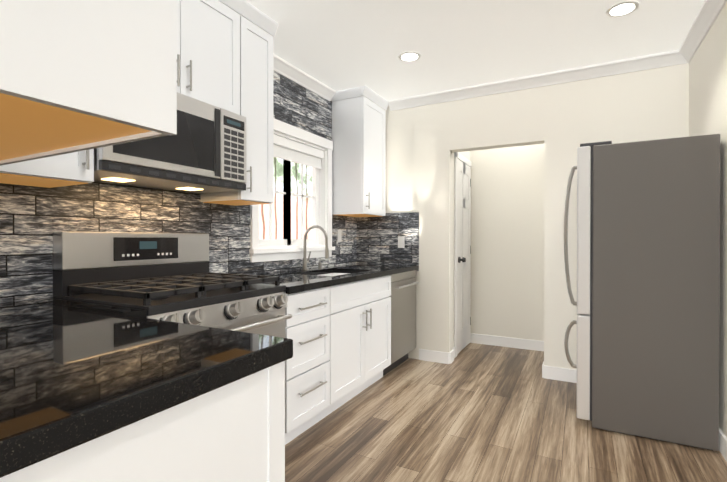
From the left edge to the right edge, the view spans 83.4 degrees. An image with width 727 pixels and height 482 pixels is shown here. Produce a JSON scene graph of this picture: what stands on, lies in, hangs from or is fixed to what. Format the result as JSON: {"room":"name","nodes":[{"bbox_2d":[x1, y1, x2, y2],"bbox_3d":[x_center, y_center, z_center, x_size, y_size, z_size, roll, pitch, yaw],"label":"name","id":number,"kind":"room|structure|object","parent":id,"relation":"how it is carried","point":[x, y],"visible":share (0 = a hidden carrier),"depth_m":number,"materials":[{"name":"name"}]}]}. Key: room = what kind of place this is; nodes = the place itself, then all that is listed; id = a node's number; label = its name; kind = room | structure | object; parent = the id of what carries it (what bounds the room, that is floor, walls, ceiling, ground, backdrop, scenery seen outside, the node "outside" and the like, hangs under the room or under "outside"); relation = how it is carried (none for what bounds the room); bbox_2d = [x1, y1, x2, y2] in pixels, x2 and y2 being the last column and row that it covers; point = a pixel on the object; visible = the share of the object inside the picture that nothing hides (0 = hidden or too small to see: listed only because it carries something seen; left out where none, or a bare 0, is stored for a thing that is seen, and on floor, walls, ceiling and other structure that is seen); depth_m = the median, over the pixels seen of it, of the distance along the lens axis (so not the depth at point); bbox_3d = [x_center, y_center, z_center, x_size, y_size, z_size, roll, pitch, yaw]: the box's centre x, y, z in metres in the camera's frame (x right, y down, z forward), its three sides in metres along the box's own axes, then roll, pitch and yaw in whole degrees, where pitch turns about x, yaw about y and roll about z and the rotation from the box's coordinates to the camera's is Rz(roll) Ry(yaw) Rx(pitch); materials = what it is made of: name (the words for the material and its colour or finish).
{"room":"kitchen","nodes":[
{"label":"kitchen","id":0,"kind":"room"},
{"bbox_2d":[218,0,704,104],"bbox_3d":[-0.077,-1.424,1.329,3.060,0.100,7.270,0,0,28],"label":"ceiling","id":1,"kind":"structure","parent":0,"point":[336,45],"depth_m":2.77,"materials":[{"name":"white paint"}]},
{"bbox_2d":[0,0,176,165],"bbox_3d":[-1.079,-0.811,0.999,1.296,1.118,0.430,0,0,28],"label":"upper cabinet","id":2,"kind":"object","parent":1,"relation":"hanging from","point":[78,75],"depth_m":0.77,"materials":[{"name":"white wood"}]},
{"bbox_2d":[273,53,335,100],"bbox_3d":[-0.563,-1.342,3.272,0.070,0.085,1.178,0,0,28],"label":"crown molding","id":3,"kind":"structure","parent":1,"relation":"attached to","point":[282,67],"depth_m":3.36,"materials":[{"name":"white wood"}]},
{"bbox_2d":[398,51,420,61],"bbox_3d":[0.346,-1.379,3.058,0.170,0.008,0.170,0,0,28],"label":"recessed light","id":4,"kind":"object","parent":1,"relation":"in","point":[410,56],"visible":1,"depth_m":3.05,"materials":[{"name":"white"}]},
{"bbox_2d":[606,0,638,16],"bbox_3d":[1.537,-1.376,2.423,0.170,0.008,0.170,0,0,28],"label":"recessed light","id":5,"kind":"object","parent":1,"relation":"in","point":[623,8],"visible":1,"depth_m":2.41,"materials":[{"name":"white plastic"}]},
{"bbox_2d":[453,151,472,346],"bbox_3d":[0.966,-0.121,4.293,0.120,2.540,0.750,0,0,28],"label":"door frame","id":6,"kind":"structure","parent":0,"point":[468,154],"depth_m":4.60,"materials":[{"name":"white paint"}]},
{"bbox_2d":[454,152,471,356],"bbox_3d":[1.084,0.129,4.299,0.080,2.040,0.650,0,0,28],"label":"hall door","id":7,"kind":"structure","parent":6,"relation":"in","point":[462,242],"depth_m":4.26,"materials":[{"name":"white wood"}]},
{"bbox_2d":[285,343,726,481],"bbox_3d":[-0.077,1.206,1.343,3.060,0.080,7.270,0,0,28],"label":"floor","id":8,"kind":"structure","parent":0,"point":[473,412],"depth_m":2.40,"materials":[{"name":"brown wood"}]},
{"bbox_2d":[0,361,284,481],"bbox_3d":[-0.556,0.732,0.813,0.392,0.874,0.768,0,0,28],"label":"base cabinet","id":9,"kind":"object","parent":8,"relation":"on","point":[236,433],"depth_m":0.83,"materials":[{"name":"white wood"}]},
{"bbox_2d":[0,297,292,480],"bbox_3d":[-0.970,0.278,1.082,1.416,0.050,0.898,0,0,28],"label":"countertop","id":10,"kind":"structure","parent":9,"relation":"on","point":[74,375],"depth_m":0.83,"materials":[{"name":"black stone"}]},
{"bbox_2d":[53,231,291,337],"bbox_3d":[-0.872,0.560,1.995,0.733,1.205,0.796,0,0,28],"label":"range","id":11,"kind":"object","parent":8,"relation":"on","point":[165,276],"visible":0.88,"depth_m":1.92,"materials":[{"name":"silver metal"}]},
{"bbox_2d":[285,287,336,444],"bbox_3d":[-0.594,0.722,2.588,0.666,0.874,0.502,0,0,28],"label":"base cabinet","id":12,"kind":"object","parent":8,"relation":"on","point":[311,373],"depth_m":2.42,"materials":[{"name":"white wood"}]},
{"bbox_2d":[259,263,416,294],"bbox_3d":[-0.237,0.261,3.235,0.686,0.040,1.984,0,0,28],"label":"countertop","id":13,"kind":"structure","parent":12,"relation":"on","point":[295,282],"depth_m":2.92,"materials":[{"name":"black stone"}]},
{"bbox_2d":[301,225,328,269],"bbox_3d":[-0.341,0.056,3.379,0.264,0.366,0.266,0,0,28],"label":"faucet","id":14,"kind":"object","parent":13,"relation":"on","point":[305,262],"visible":1,"depth_m":3.32,"materials":[{"name":"silver metal"}]},
{"bbox_2d":[317,271,348,274],"bbox_3d":[-0.237,0.376,3.208,0.424,0.214,0.684,0,0,28],"label":"sink","id":15,"kind":"object","parent":13,"relation":"in","point":[318,272],"depth_m":3.50,"materials":[{"name":"silver metal"}]},
{"bbox_2d":[337,275,390,407],"bbox_3d":[-0.283,0.719,3.172,0.666,0.874,0.948,0,0,28],"label":"base cabinet","id":16,"kind":"object","parent":8,"relation":"on","point":[338,328],"depth_m":2.98,"materials":[{"name":"white wood"}]},
{"bbox_2d":[383,270,418,375],"bbox_3d":[0.140,0.716,3.823,0.629,0.872,0.592,0,0,28],"label":"dishwasher","id":17,"kind":"object","parent":8,"relation":"on","point":[403,314],"visible":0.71,"depth_m":3.67,"materials":[{"name":"grey metal"}]},
{"bbox_2d":[564,134,719,450],"bbox_3d":[1.802,0.275,2.776,0.766,1.765,0.855,0,0,28],"label":"refrigerator","id":18,"kind":"object","parent":8,"relation":"on","point":[647,304],"visible":1,"depth_m":2.37,"materials":[{"name":"grey metal"}]},
{"bbox_2d":[473,144,543,340],"bbox_3d":[1.639,-0.121,4.450,1.160,2.540,0.120,0,0,28],"label":"wall","id":19,"kind":"structure","parent":0,"point":[507,241],"depth_m":4.42,"materials":[{"name":"white paint"}]},
{"bbox_2d":[470,333,543,350],"bbox_3d":[1.607,1.096,4.398,0.920,0.105,0.014,0,0,28],"label":"baseboard","id":20,"kind":"structure","parent":19,"relation":"attached to","point":[537,345],"depth_m":4.42,"materials":[{"name":"white wood"}]},
{"bbox_2d":[379,63,688,369],"bbox_3d":[1.176,-0.117,3.688,3.060,2.540,0.120,0,0,28],"label":"wall","id":21,"kind":"structure","parent":0,"point":[562,122],"depth_m":3.46,"materials":[{"name":"white paint"}]},
{"bbox_2d":[419,349,451,363],"bbox_3d":[0.676,1.099,3.885,0.309,0.105,0.014,0,0,28],"label":"baseboard","id":22,"kind":"structure","parent":21,"relation":"attached to","point":[425,355],"depth_m":3.87,"materials":[{"name":"white wood"}]},
{"bbox_2d":[388,50,679,110],"bbox_3d":[1.273,-1.344,3.522,2.300,0.085,0.070,0,0,28],"label":"crown molding","id":23,"kind":"structure","parent":21,"relation":"attached to","point":[669,58],"depth_m":3.39,"materials":[{"name":"white wood"}]},
{"bbox_2d":[542,364,576,382],"bbox_3d":[1.930,1.103,3.217,0.960,0.105,0.014,0,0,28],"label":"baseboard","id":24,"kind":"structure","parent":21,"relation":"attached to","point":[559,374],"depth_m":3.37,"materials":[{"name":"white wood"}]},
{"bbox_2d":[689,2,726,437],"bbox_3d":[1.002,-0.098,0.257,0.140,2.540,6.100,0,0,28],"label":"wall","id":25,"kind":"structure","parent":0,"point":[708,89],"depth_m":2.31,"materials":[{"name":"white paint"}]},
{"bbox_2d":[677,0,726,63],"bbox_3d":[0.910,-1.326,0.299,0.070,0.085,6.100,0,0,28],"label":"crown molding","id":26,"kind":"structure","parent":25,"relation":"attached to","point":[706,16],"depth_m":2.56,"materials":[{"name":"white wood"}]},
{"bbox_2d":[719,428,726,461],"bbox_3d":[0.934,1.119,0.300,0.014,0.105,6.100,0,0,28],"label":"baseboard","id":27,"kind":"structure","parent":25,"relation":"attached to","point":[722,438],"depth_m":2.21,"materials":[{"name":"white wood"}]},
{"bbox_3d":[-1.575,-0.106,1.630,0.140,2.540,6.100,0,0,28],"label":"wall","id":28,"kind":"structure","parent":0,"visible":0},
{"bbox_2d":[0,71,418,302],"bbox_3d":[-0.663,-0.540,2.445,0.700,1.680,3.800,0,0,28],"label":"stone wall","id":29,"kind":"structure","parent":28,"relation":"attached to","point":[33,219],"depth_m":2.35,"materials":[{"name":"grey stone"}]},
{"bbox_2d":[0,149,93,187],"bbox_3d":[-1.304,-0.768,1.599,0.336,1.065,0.408,0,0,28],"label":"upper cabinet","id":30,"kind":"object","parent":29,"relation":"attached to","point":[75,168],"depth_m":1.56,"materials":[{"name":"white wood"}]},
{"bbox_2d":[176,0,243,115],"bbox_3d":[-1.047,-1.005,2.080,0.336,0.595,0.800,0,0,28],"label":"upper cabinet","id":31,"kind":"object","parent":29,"relation":"attached to","point":[224,57],"depth_m":2.18,"materials":[{"name":"white wood"}]},
{"bbox_2d":[94,92,246,193],"bbox_3d":[-1.023,-0.496,2.070,0.390,0.421,0.796,0,0,28],"label":"over-the-range microwave","id":32,"kind":"object","parent":31,"relation":"attached to","point":[203,151],"visible":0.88,"depth_m":2.01,"materials":[{"name":"silver metal"}]},
{"bbox_2d":[201,16,275,205],"bbox_3d":[-0.804,-0.773,2.537,0.336,1.065,0.348,0,0,28],"label":"upper cabinet","id":33,"kind":"object","parent":29,"relation":"attached to","point":[258,44],"depth_m":2.50,"materials":[{"name":"white wood"}]},
{"bbox_2d":[337,230,341,241],"bbox_3d":[-0.232,-0.049,3.963,0.008,0.116,0.070,0,0,28],"label":"outlet","id":34,"kind":"object","parent":29,"relation":"attached to","point":[339,235],"visible":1,"depth_m":3.96,"materials":[{"name":"white plastic"}]},
{"bbox_2d":[331,85,388,216],"bbox_3d":[-0.029,-0.817,3.951,0.374,1.143,0.514,0,0,28],"label":"upper cabinet","id":35,"kind":"object","parent":29,"relation":"attached to","point":[359,154],"visible":0.96,"depth_m":3.79,"materials":[{"name":"white wood"}]},
{"bbox_2d":[398,236,404,247],"bbox_3d":[0.372,0.011,4.029,0.070,0.116,0.008,0,0,28],"label":"outlet","id":36,"kind":"object","parent":29,"relation":"attached to","point":[401,241],"visible":1,"depth_m":4.03,"materials":[{"name":"white plastic"}]},
{"bbox_2d":[249,119,334,261],"bbox_3d":[-0.605,-0.391,3.389,0.197,1.080,1.080,0,0,28],"label":"kitchen window","id":37,"kind":"structure","parent":28,"relation":"in","point":[302,151],"depth_m":3.43,"materials":[{"name":"white wood"}]},
{"label":"outside","id":38,"kind":"structure","parent":0,"visible":0},
{"bbox_2d":[259,157,311,238],"bbox_3d":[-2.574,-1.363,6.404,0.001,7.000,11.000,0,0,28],"label":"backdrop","id":39,"kind":"structure","parent":38,"point":[264,220],"depth_m":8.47,"materials":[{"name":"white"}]}
]}

